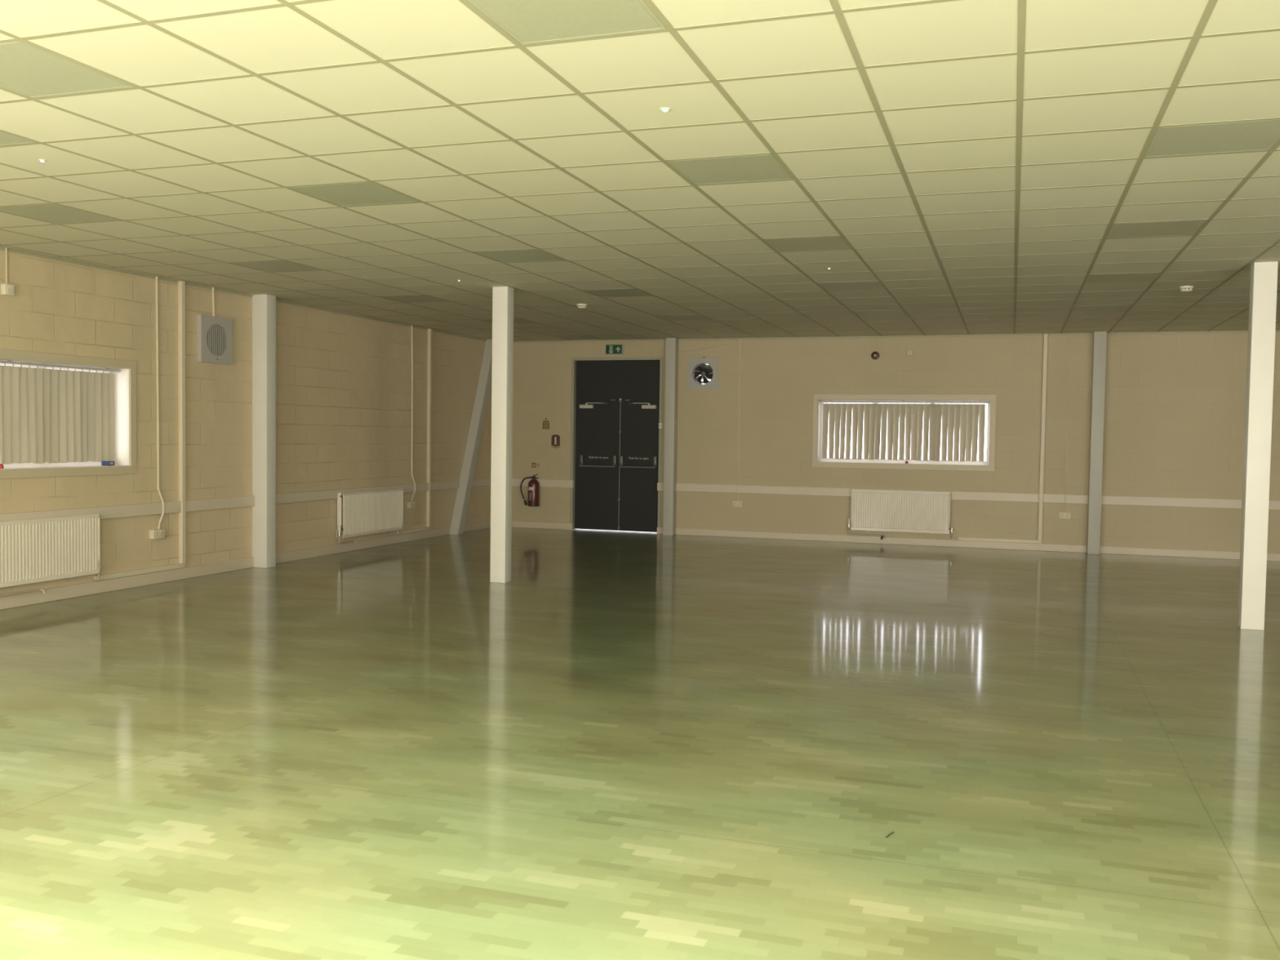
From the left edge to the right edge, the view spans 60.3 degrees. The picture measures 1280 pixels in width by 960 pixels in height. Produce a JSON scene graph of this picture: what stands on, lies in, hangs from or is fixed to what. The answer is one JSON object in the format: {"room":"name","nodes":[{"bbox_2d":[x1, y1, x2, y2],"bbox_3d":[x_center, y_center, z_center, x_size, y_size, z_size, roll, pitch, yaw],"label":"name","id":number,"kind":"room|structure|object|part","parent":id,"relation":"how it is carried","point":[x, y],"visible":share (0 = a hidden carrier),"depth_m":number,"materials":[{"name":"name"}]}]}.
{"room":"community hall","nodes":[
{"label":"community hall","id":0,"kind":"room"},
{"bbox_2d":[0,249,491,594],"bbox_3d":[-5.122,-0.575,9.816,0.300,3.221,16.750,2,2,19],"label":"wall","id":1,"kind":"structure","parent":0,"point":[344,382],"depth_m":11.73,"materials":[{"name":"beige brick"}]},
{"bbox_2d":[5,248,7,284],"bbox_3d":[-5.191,-1.750,9.020,0.011,0.311,0.011,3,3,41],"label":"cable","id":2,"kind":"object","parent":1,"relation":"attached to","point":[6,248],"visible":1,"depth_m":9.02,"materials":[{"name":"beige plastic"}]},
{"bbox_2d":[0,283,14,295],"bbox_3d":[-5.177,-1.559,9.017,0.054,0.090,0.090,2,2,19],"label":"sensor box","id":3,"kind":"object","parent":1,"relation":"attached to","point":[6,289],"visible":1,"depth_m":8.99,"materials":[{"name":"white plastic"}]},
{"bbox_2d":[0,513,100,596],"bbox_3d":[-5.170,0.652,9.111,0.116,0.645,1.752,2,2,19],"label":"radiator","id":4,"kind":"object","parent":1,"relation":"attached to","point":[33,550],"visible":1,"depth_m":9.35,"materials":[{"name":"white metal"}]},
{"bbox_2d":[0,513,98,522],"bbox_3d":[-5.157,0.335,9.113,0.100,0.010,1.635,2,2,19],"label":"grille","id":5,"kind":"object","parent":4,"relation":"attached to","point":[91,516],"depth_m":9.47,"materials":[{"name":"white metal"}]},
{"bbox_2d":[0,348,137,479],"bbox_3d":[-5.284,-0.551,9.237,0.264,1.065,2.540,2,2,19],"label":"window","id":6,"kind":"structure","parent":1,"relation":"in","point":[125,380],"depth_m":10.05,"materials":[{"name":"white paint"}]},
{"bbox_2d":[0,456,4,468],"bbox_3d":[-5.262,-0.217,9.065,0.038,0.250,0.045,-1,3,-36],"label":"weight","id":7,"kind":"object","parent":6,"relation":"on","point":[2,466],"visible":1,"depth_m":9.06,"materials":[{"name":"red plastic"}]},
{"bbox_3d":[-5.381,-0.553,9.270,0.060,0.915,2.390,2,2,19],"label":"frame","id":8,"kind":"part","parent":6,"relation":"part of","materials":[{"name":"white plastic"}]},
{"bbox_2d":[0,360,119,464],"bbox_3d":[-5.279,-0.567,9.235,0.048,0.870,2.366,2,2,19],"label":"vertical blind","id":9,"kind":"object","parent":6,"relation":"attached to","point":[51,415],"visible":1,"depth_m":9.66,"materials":[{"name":"fabric"}]},
{"bbox_3d":[-5.263,-0.142,9.256,0.007,0.019,2.221,2,2,19],"label":"chain","id":10,"kind":"part","parent":9,"relation":"part of","materials":[{"name":"white plastic"}]},
{"bbox_2d":[101,461,115,466],"bbox_3d":[-4.926,-0.155,10.198,0.072,0.042,0.120,1,2,-1],"label":"box","id":11,"kind":"object","parent":6,"relation":"on","point":[103,463],"visible":1,"depth_m":10.14,"materials":[{"name":"blue plastic"}]},
{"bbox_2d":[93,280,186,581],"bbox_3d":[-4.728,-0.525,10.443,0.046,2.845,1.126,2,2,19],"label":"pipe","id":12,"kind":"object","parent":1,"relation":"attached to","point":[181,285],"visible":1,"depth_m":10.92,"materials":[{"name":"beige plastic"}]},
{"bbox_2d":[149,528,164,539],"bbox_3d":[-4.676,0.523,10.666,0.062,0.089,0.149,2,2,19],"label":"power outlet","id":13,"kind":"object","parent":1,"relation":"attached to","point":[157,533],"visible":1,"depth_m":10.63,"materials":[{"name":"beige plastic"}]},
{"bbox_2d":[155,276,164,528],"bbox_3d":[-4.649,-0.742,10.664,0.030,2.443,0.075,3,3,41],"label":"cable","id":14,"kind":"object","parent":1,"relation":"attached to","point":[157,277],"visible":1,"depth_m":10.64,"materials":[{"name":"beige plastic"}]},
{"bbox_2d":[212,287,214,316],"bbox_3d":[-4.398,-1.834,11.352,0.022,0.312,0.032,2,2,19],"label":"cable","id":15,"kind":"object","parent":1,"relation":"attached to","point":[213,288],"visible":1,"depth_m":11.35,"materials":[{"name":"beige plastic"}]},
{"bbox_2d":[197,314,232,364],"bbox_3d":[-4.387,-1.444,11.373,0.050,0.476,0.476,2,2,19],"label":"fan","id":16,"kind":"object","parent":1,"relation":"attached to","point":[215,334],"visible":1,"depth_m":11.34,"materials":[{"name":"white plastic"}]},
{"bbox_3d":[-4.406,-1.444,11.380,0.011,0.340,0.340,2,2,19],"label":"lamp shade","id":17,"kind":"part","parent":16,"relation":"part of","materials":[{"name":"grey plastic"}]},
{"bbox_2d":[206,324,226,355],"bbox_3d":[-4.375,-1.444,11.369,0.015,0.326,0.301,2,2,19],"label":"grille","id":18,"kind":"object","parent":16,"relation":"attached to","point":[216,334],"depth_m":11.37,"materials":[{"name":"grey plastic"}]},
{"bbox_2d":[0,520,490,609],"bbox_3d":[-4.992,0.981,9.828,0.022,0.115,16.750,2,2,19],"label":"baseboard","id":19,"kind":"structure","parent":1,"relation":"attached to","point":[60,593],"depth_m":11.18,"materials":[{"name":"beige paint"}]},
{"bbox_2d":[0,478,490,520],"bbox_3d":[-4.976,0.306,9.798,0.036,0.115,16.750,2,2,19],"label":"trim","id":20,"kind":"structure","parent":1,"relation":"attached to","point":[171,507],"depth_m":11.32,"materials":[{"name":"grey paint"}]},
{"bbox_2d":[336,488,403,544],"bbox_3d":[-3.464,0.462,14.163,0.116,0.660,1.481,2,2,19],"label":"radiator","id":21,"kind":"object","parent":1,"relation":"attached to","point":[362,513],"visible":1,"depth_m":14.00,"materials":[{"name":"white metal"}]},
{"bbox_2d":[340,488,401,493],"bbox_3d":[-3.454,0.137,14.152,0.100,0.010,1.390,2,2,19],"label":"grille","id":22,"kind":"object","parent":21,"relation":"attached to","point":[394,490],"depth_m":14.31,"materials":[{"name":"white metal"}]},
{"bbox_2d":[407,501,415,508],"bbox_3d":[-3.151,0.344,15.187,0.057,0.089,0.149,2,2,19],"label":"power outlet","id":23,"kind":"object","parent":1,"relation":"attached to","point":[410,504],"visible":1,"depth_m":15.14,"materials":[{"name":"beige plastic"}]},
{"bbox_2d":[410,325,415,502],"bbox_3d":[-3.125,-0.910,15.178,0.035,2.435,0.090,2,3,34],"label":"cable","id":24,"kind":"object","parent":1,"relation":"attached to","point":[412,477],"visible":1,"depth_m":15.16,"materials":[{"name":"beige plastic"}]},
{"bbox_2d":[397,328,431,534],"bbox_3d":[-3.111,-0.699,15.229,0.046,2.845,0.836,2,2,19],"label":"pipe","id":25,"kind":"object","parent":1,"relation":"attached to","point":[429,331],"visible":1,"depth_m":15.57,"materials":[{"name":"beige plastic"}]},
{"bbox_2d":[0,527,1279,959],"bbox_3d":[5.064,1.388,6.298,21.950,0.120,17.070,2,2,19],"label":"floor","id":26,"kind":"structure","parent":0,"point":[624,745],"depth_m":5.19,"materials":[{"name":"wood"}]},
{"bbox_2d":[252,293,275,568],"bbox_3d":[-4.113,-0.527,12.048,0.190,2.971,0.160,2,2,19],"label":"column","id":27,"kind":"structure","parent":26,"relation":"on","point":[264,306],"depth_m":11.99,"materials":[{"name":"white paint"}]},
{"bbox_2d":[449,339,492,534],"bbox_3d":[-2.522,-0.700,16.817,0.147,2.971,1.336,2,2,19],"label":"brace","id":28,"kind":"object","parent":26,"relation":"on","point":[460,508],"visible":0.79,"depth_m":16.71,"materials":[{"name":"grey metal"}]},
{"bbox_2d":[489,286,514,582],"bbox_3d":[-1.395,-0.450,11.127,0.168,2.971,0.150,2,2,19],"label":"column","id":29,"kind":"structure","parent":26,"relation":"on","point":[503,297],"depth_m":11.07,"materials":[{"name":"white metal"}]},
{"bbox_2d":[662,337,678,535],"bbox_3d":[0.467,-0.651,16.680,0.155,2.971,0.170,2,2,19],"label":"column","id":30,"kind":"structure","parent":26,"relation":"on","point":[672,344],"depth_m":16.61,"materials":[{"name":"grey metal"}]},
{"bbox_2d":[1086,331,1106,554],"bbox_3d":[6.127,-0.492,14.774,0.155,2.971,0.170,2,2,19],"label":"column","id":31,"kind":"structure","parent":26,"relation":"on","point":[1100,338],"depth_m":14.70,"materials":[{"name":"grey metal"}]},
{"bbox_2d":[1237,261,1278,630],"bbox_3d":[5.027,-0.269,8.964,0.170,2.971,0.150,2,2,19],"label":"column","id":32,"kind":"structure","parent":26,"relation":"on","point":[1264,275],"depth_m":8.90,"materials":[{"name":"white metal"}]},
{"bbox_2d":[0,0,1279,341],"bbox_3d":[5.154,-1.769,6.301,21.950,0.252,17.350,2,2,19],"label":"ceiling","id":33,"kind":"structure","parent":0,"point":[976,162],"depth_m":5.81,"materials":[{"name":"tile"}]},
{"bbox_2d":[0,131,35,146],"bbox_3d":[-3.465,-1.735,5.485,0.569,0.004,0.572,2,2,19],"label":"recessed light","id":34,"kind":"object","parent":33,"relation":"in","point":[6,139],"visible":1,"depth_m":5.63,"materials":[{"name":"white plastic"}]},
{"bbox_2d":[0,203,119,223],"bbox_3d":[-4.020,-1.829,7.571,0.569,0.004,0.572,2,2,19],"label":"recessed light","id":35,"kind":"object","parent":33,"relation":"in","point":[52,213],"visible":1,"depth_m":7.56,"materials":[{"name":"white plastic"}]},
{"bbox_2d":[0,41,133,97],"bbox_3d":[-2.526,-1.683,4.536,0.569,0.004,0.572,2,2,19],"label":"recessed light","id":36,"kind":"object","parent":33,"relation":"in","point":[26,69],"visible":1,"depth_m":4.58,"materials":[{"name":"white plastic"}]},
{"bbox_2d":[231,260,321,271],"bbox_3d":[-3.253,-1.911,9.843,0.569,0.004,0.572,2,2,19],"label":"recessed light","id":37,"kind":"object","parent":33,"relation":"in","point":[272,265],"visible":1,"depth_m":9.83,"materials":[{"name":"white plastic"}]},
{"bbox_2d":[288,182,417,206],"bbox_3d":[-1.759,-1.765,6.809,0.569,0.004,0.572,2,2,19],"label":"recessed light","id":38,"kind":"object","parent":33,"relation":"in","point":[361,193],"visible":1,"depth_m":6.79,"materials":[{"name":"white plastic"}]},
{"bbox_2d":[378,294,447,302],"bbox_3d":[-2.485,-1.994,12.115,0.569,0.004,0.572,2,2,19],"label":"recessed light","id":39,"kind":"object","parent":33,"relation":"in","point":[406,299],"visible":1,"depth_m":12.11,"materials":[{"name":"white plastic"}]},
{"bbox_2d":[480,318,536,323],"bbox_3d":[-1.717,-2.076,14.388,0.569,0.004,0.572,2,2,19],"label":"recessed light","id":40,"kind":"object","parent":33,"relation":"in","point":[515,320],"visible":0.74,"depth_m":14.36,"materials":[{"name":"white plastic"}]},
{"bbox_2d":[475,248,564,262],"bbox_3d":[-0.991,-1.847,9.081,0.569,0.004,0.572,2,2,19],"label":"recessed light","id":41,"kind":"object","parent":33,"relation":"in","point":[533,255],"visible":1,"depth_m":9.07,"materials":[{"name":"white plastic"}]},
{"bbox_2d":[467,0,666,44],"bbox_3d":[-0.265,-1.619,3.775,0.569,0.004,0.572,2,2,19],"label":"recessed light","id":42,"kind":"object","parent":33,"relation":"in","point":[527,21],"visible":1,"depth_m":3.86,"materials":[{"name":"white plastic"}]},
{"bbox_2d":[555,335,599,339],"bbox_3d":[-0.950,-2.158,16.660,0.569,0.004,0.572,2,2,19],"label":"recessed light","id":43,"kind":"object","parent":33,"relation":"in","point":[567,337],"visible":1,"depth_m":16.65,"materials":[{"name":"white plastic"}]},
{"bbox_2d":[576,303,586,308],"bbox_3d":[-0.655,-1.954,12.402,0.120,0.050,0.120,2,2,19],"label":"smoke detector","id":44,"kind":"object","parent":33,"relation":"attached to","point":[580,305],"visible":1,"depth_m":12.36,"materials":[{"name":"white plastic"}]},
{"bbox_2d":[582,288,651,297],"bbox_3d":[-0.223,-1.930,11.354,0.569,0.004,0.572,2,2,19],"label":"recessed light","id":45,"kind":"object","parent":33,"relation":"in","point":[611,292],"visible":1,"depth_m":11.34,"materials":[{"name":"white plastic"}]},
{"bbox_2d":[659,107,670,111],"bbox_3d":[0.113,-1.655,4.929,0.048,0.012,0.048,2,2,19],"label":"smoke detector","id":46,"kind":"object","parent":33,"relation":"in","point":[664,109],"visible":1,"depth_m":4.92,"materials":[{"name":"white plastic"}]},
{"bbox_2d":[657,314,710,319],"bbox_3d":[0.544,-2.012,13.626,0.569,0.004,0.572,2,2,19],"label":"recessed light","id":47,"kind":"object","parent":33,"relation":"in","point":[696,317],"visible":1,"depth_m":13.61,"materials":[{"name":"white plastic"}]},
{"bbox_2d":[667,154,791,185],"bbox_3d":[0.503,-1.701,6.047,0.569,0.004,0.572,2,2,19],"label":"recessed light","id":48,"kind":"object","parent":33,"relation":"in","point":[754,167],"visible":1,"depth_m":6.03,"materials":[{"name":"white plastic"}]},
{"bbox_2d":[763,235,851,251],"bbox_3d":[1.270,-1.784,8.320,0.569,0.004,0.572,2,2,19],"label":"recessed light","id":49,"kind":"object","parent":33,"relation":"in","point":[831,242],"visible":1,"depth_m":8.31,"materials":[{"name":"white plastic"}]},
{"bbox_2d":[817,281,884,290],"bbox_3d":[2.038,-1.866,10.592,0.569,0.004,0.572,2,2,19],"label":"recessed light","id":50,"kind":"object","parent":33,"relation":"in","point":[854,285],"visible":1,"depth_m":10.58,"materials":[{"name":"white plastic"}]},
{"bbox_2d":[1085,272,1159,283],"bbox_3d":[4.300,-1.802,9.830,0.569,0.004,0.572,2,2,19],"label":"recessed light","id":51,"kind":"object","parent":33,"relation":"in","point":[1149,277],"visible":1,"depth_m":9.82,"materials":[{"name":"white plastic"}]},
{"bbox_2d":[1106,219,1207,238],"bbox_3d":[3.532,-1.720,7.558,0.569,0.004,0.572,2,2,19],"label":"recessed light","id":52,"kind":"object","parent":33,"relation":"in","point":[1184,228],"visible":1,"depth_m":7.54,"materials":[{"name":"white plastic"}]},
{"bbox_2d":[1179,285,1193,292],"bbox_3d":[5.114,-1.784,10.301,0.120,0.050,0.120,2,2,19],"label":"smoke detector","id":53,"kind":"object","parent":33,"relation":"attached to","point":[1184,288],"visible":1,"depth_m":10.27,"materials":[{"name":"white plastic"}]},
{"bbox_2d":[1144,119,1279,157],"bbox_3d":[2.764,-1.637,5.285,0.569,0.004,0.572,2,2,19],"label":"recessed light","id":54,"kind":"object","parent":33,"relation":"in","point":[1254,135],"visible":1,"depth_m":5.28,"materials":[{"name":"white plastic"}]},
{"bbox_2d":[511,332,1279,553],"bbox_3d":[7.860,-0.578,14.433,21.950,3.221,0.300,2,2,19],"label":"wall","id":55,"kind":"structure","parent":0,"point":[1175,404],"depth_m":15.33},
{"bbox_2d":[520,473,539,506],"bbox_3d":[-1.743,0.155,17.443,0.315,0.513,0.194,2,2,19],"label":"fire extinguisher","id":56,"kind":"object","parent":55,"relation":"attached to","point":[533,485],"visible":1,"depth_m":17.35,"materials":[{"name":"red metal"}]},
{"bbox_2d":[531,462,540,468],"bbox_3d":[-1.653,-0.235,17.497,0.150,0.090,0.007,2,2,19],"label":"notice","id":57,"kind":"object","parent":55,"relation":"attached to","point":[534,464],"visible":1,"depth_m":17.50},
{"bbox_2d":[542,417,550,429],"bbox_3d":[-1.487,-0.900,17.417,0.144,0.200,0.007,2,2,19],"label":"notice","id":58,"kind":"object","parent":55,"relation":"attached to","point":[545,420],"visible":1,"depth_m":17.42,"materials":[{"name":"white paper"}]},
{"bbox_2d":[553,341,555,433],"bbox_3d":[-1.351,-1.466,17.349,0.020,1.451,0.011,2,2,19],"label":"cable","id":59,"kind":"object","parent":55,"relation":"attached to","point":[554,341],"visible":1,"depth_m":17.35,"materials":[{"name":"beige paint"}]},
{"bbox_2d":[551,434,559,448],"bbox_3d":[-1.331,-0.608,17.371,0.140,0.220,0.014,2,2,19],"label":"notice","id":60,"kind":"object","parent":55,"relation":"attached to","point":[555,443],"visible":1,"depth_m":17.36,"materials":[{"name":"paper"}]},
{"bbox_2d":[604,343,623,355],"bbox_3d":[-0.398,-2.014,16.984,0.300,0.170,0.023,2,2,19],"label":"exit sign","id":61,"kind":"object","parent":55,"relation":"attached to","point":[610,348],"visible":1,"depth_m":16.98,"materials":[{"name":"green plastic"}]},
{"bbox_2d":[569,356,662,533],"bbox_3d":[-0.357,-0.546,17.119,1.498,2.700,0.152,2,2,19],"label":"door","id":62,"kind":"structure","parent":55,"relation":"in","point":[616,412],"depth_m":17.13,"materials":[{"name":"grey paint"}]},
{"bbox_3d":[-0.331,-1.561,17.110,1.406,0.586,0.045,2,2,19],"label":"transom panel","id":63,"kind":"part","parent":62,"relation":"part of","materials":[{"name":"grey paint"}]},
{"bbox_2d":[584,340,665,352],"bbox_3d":[-0.226,-2.056,16.946,1.352,0.218,0.014,2,2,19],"label":"cable","id":64,"kind":"object","parent":55,"relation":"attached to","point":[584,340],"visible":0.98,"depth_m":16.90,"materials":[{"name":"beige paint"}]},
{"bbox_2d":[0,245,1279,343],"bbox_3d":[5.152,-1.630,6.306,21.350,0.031,16.750,2,2,19],"label":"trim","id":65,"kind":"structure","parent":55,"relation":"attached to","point":[2,248],"depth_m":14.64,"materials":[{"name":"metal"}]},
{"bbox_2d":[687,356,718,389],"bbox_3d":[0.984,-1.610,16.670,0.476,0.488,0.248,2,2,19],"label":"fan","id":66,"kind":"object","parent":55,"relation":"attached to","point":[696,366],"visible":1,"depth_m":16.58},
{"bbox_3d":[0.873,-1.585,16.627,0.116,0.105,0.047,2,2,19],"label":"fan blade","id":67,"kind":"part","parent":66,"relation":"part of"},
{"bbox_3d":[0.893,-1.680,16.617,0.132,0.111,0.047,2,2,19],"label":"fan blade","id":68,"kind":"part","parent":66,"relation":"part of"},
{"bbox_3d":[0.907,-1.524,16.631,0.110,0.133,0.039,3,3,44],"label":"fan blade","id":69,"kind":"part","parent":66,"relation":"part of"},
{"bbox_3d":[1.012,-1.610,16.753,0.330,0.283,0.074,2,2,19],"label":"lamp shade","id":70,"kind":"part","parent":66,"relation":"part of","materials":[{"name":"grey plastic"}]},
{"bbox_3d":[0.971,-1.689,16.590,0.109,0.121,0.023,0,2,-16],"label":"fan blade","id":71,"kind":"part","parent":66,"relation":"part of","materials":[{"name":"black metal"}]},
{"bbox_3d":[0.989,-1.510,16.579,0.121,0.116,0.037,3,3,42],"label":"fan blade","id":72,"kind":"part","parent":66,"relation":"part of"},
{"bbox_3d":[1.039,-1.558,16.572,0.127,0.098,0.047,2,2,19],"label":"fan blade","id":73,"kind":"part","parent":66,"relation":"part of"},
{"bbox_3d":[1.041,-1.657,16.568,0.116,0.124,0.047,2,2,19],"label":"fan blade","id":74,"kind":"part","parent":66,"relation":"part of","materials":[{"name":"black metal"}]},
{"bbox_2d":[732,501,742,506],"bbox_3d":[1.461,0.359,16.448,0.150,0.090,0.042,2,2,19],"label":"power outlet","id":75,"kind":"object","parent":55,"relation":"attached to","point":[735,504],"visible":1,"depth_m":16.43,"materials":[{"name":"beige plastic"}]},
{"bbox_2d":[737,338,740,500],"bbox_3d":[1.473,-0.900,16.403,0.029,2.422,0.036,2,2,19],"label":"cable","id":76,"kind":"object","parent":55,"relation":"attached to","point":[740,339],"visible":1,"depth_m":16.41,"materials":[{"name":"beige plastic"}]},
{"bbox_2d":[871,351,879,359],"bbox_3d":[3.359,-1.776,15.717,0.116,0.116,0.066,2,2,19],"label":"fire alarm","id":77,"kind":"object","parent":55,"relation":"attached to","point":[875,355],"visible":1,"depth_m":15.69,"materials":[{"name":"red plastic"}]},
{"bbox_2d":[511,478,1279,510],"bbox_3d":[7.810,0.312,14.324,21.326,0.120,0.070,2,2,19],"label":"trim","id":78,"kind":"structure","parent":55,"relation":"attached to","point":[833,491],"depth_m":15.31,"materials":[{"name":"grey paint"}]},
{"bbox_2d":[511,520,1279,561],"bbox_3d":[7.800,0.987,14.354,21.328,0.100,0.065,2,2,19],"label":"baseboard","id":79,"kind":"structure","parent":55,"relation":"attached to","point":[725,533],"depth_m":15.54,"materials":[{"name":"beige paint"}]},
{"bbox_2d":[847,488,952,538],"bbox_3d":[3.696,0.491,15.657,1.466,0.685,0.116,2,2,19],"label":"radiator","id":80,"kind":"object","parent":55,"relation":"attached to","point":[881,510],"visible":1,"depth_m":15.60,"materials":[{"name":"white metal"}]},
{"bbox_2d":[852,488,947,492],"bbox_3d":[3.703,0.154,15.638,1.375,0.010,0.100,2,2,19],"label":"grille","id":81,"kind":"object","parent":80,"relation":"attached to","point":[853,490],"depth_m":15.67,"materials":[{"name":"white metal"}]},
{"bbox_2d":[811,394,996,471],"bbox_3d":[3.764,-0.689,15.779,2.545,1.065,0.264,2,2,19],"label":"window","id":82,"kind":"structure","parent":55,"relation":"in","point":[817,425],"depth_m":15.71,"materials":[{"name":"white paint"}]},
{"bbox_2d":[820,400,990,462],"bbox_3d":[3.763,-0.709,15.775,2.371,0.863,0.054,2,2,19],"label":"vertical blind","id":83,"kind":"object","parent":82,"relation":"attached to","point":[962,421],"visible":1,"depth_m":15.76,"materials":[{"name":"fabric"}]},
{"bbox_3d":[3.760,-0.287,15.768,2.224,0.019,0.007,2,2,19],"label":"chain","id":84,"kind":"part","parent":83,"relation":"part of","materials":[{"name":"white plastic"}]},
{"bbox_2d":[906,349,913,355],"bbox_3d":[3.820,-1.799,15.578,0.090,0.090,0.034,2,2,19],"label":"junction box","id":85,"kind":"object","parent":55,"relation":"attached to","point":[909,352],"visible":1,"depth_m":15.56,"materials":[{"name":"beige paint"}]},
{"bbox_2d":[957,333,1048,543],"bbox_3d":[5.006,-0.572,15.213,1.106,2.862,0.046,2,2,19],"label":"pipe","id":86,"kind":"object","parent":55,"relation":"attached to","point":[1046,335],"visible":1,"depth_m":15.04,"materials":[{"name":"beige plastic"}]},
{"bbox_2d":[1058,512,1071,519],"bbox_3d":[5.785,0.486,14.992,0.150,0.090,0.042,2,2,19],"label":"power outlet","id":87,"kind":"object","parent":55,"relation":"attached to","point":[1061,515],"visible":1,"depth_m":14.98,"materials":[{"name":"beige plastic"}]},
{"bbox_2d":[1064,333,1070,512],"bbox_3d":[5.800,-0.773,14.946,0.024,2.432,0.036,2,2,19],"label":"cable","id":88,"kind":"object","parent":55,"relation":"attached to","point":[1068,334],"visible":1,"depth_m":14.95,"materials":[{"name":"beige plastic"}]},
{"label":"outside","id":89,"kind":"structure","parent":0,"visible":0},
{"bbox_2d":[581,528,656,533],"bbox_3d":[9.710,0.906,20.051,49.350,0.128,11.980,2,2,19],"label":"ground","id":90,"kind":"structure","parent":89,"point":[584,529],"depth_m":17.41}
]}

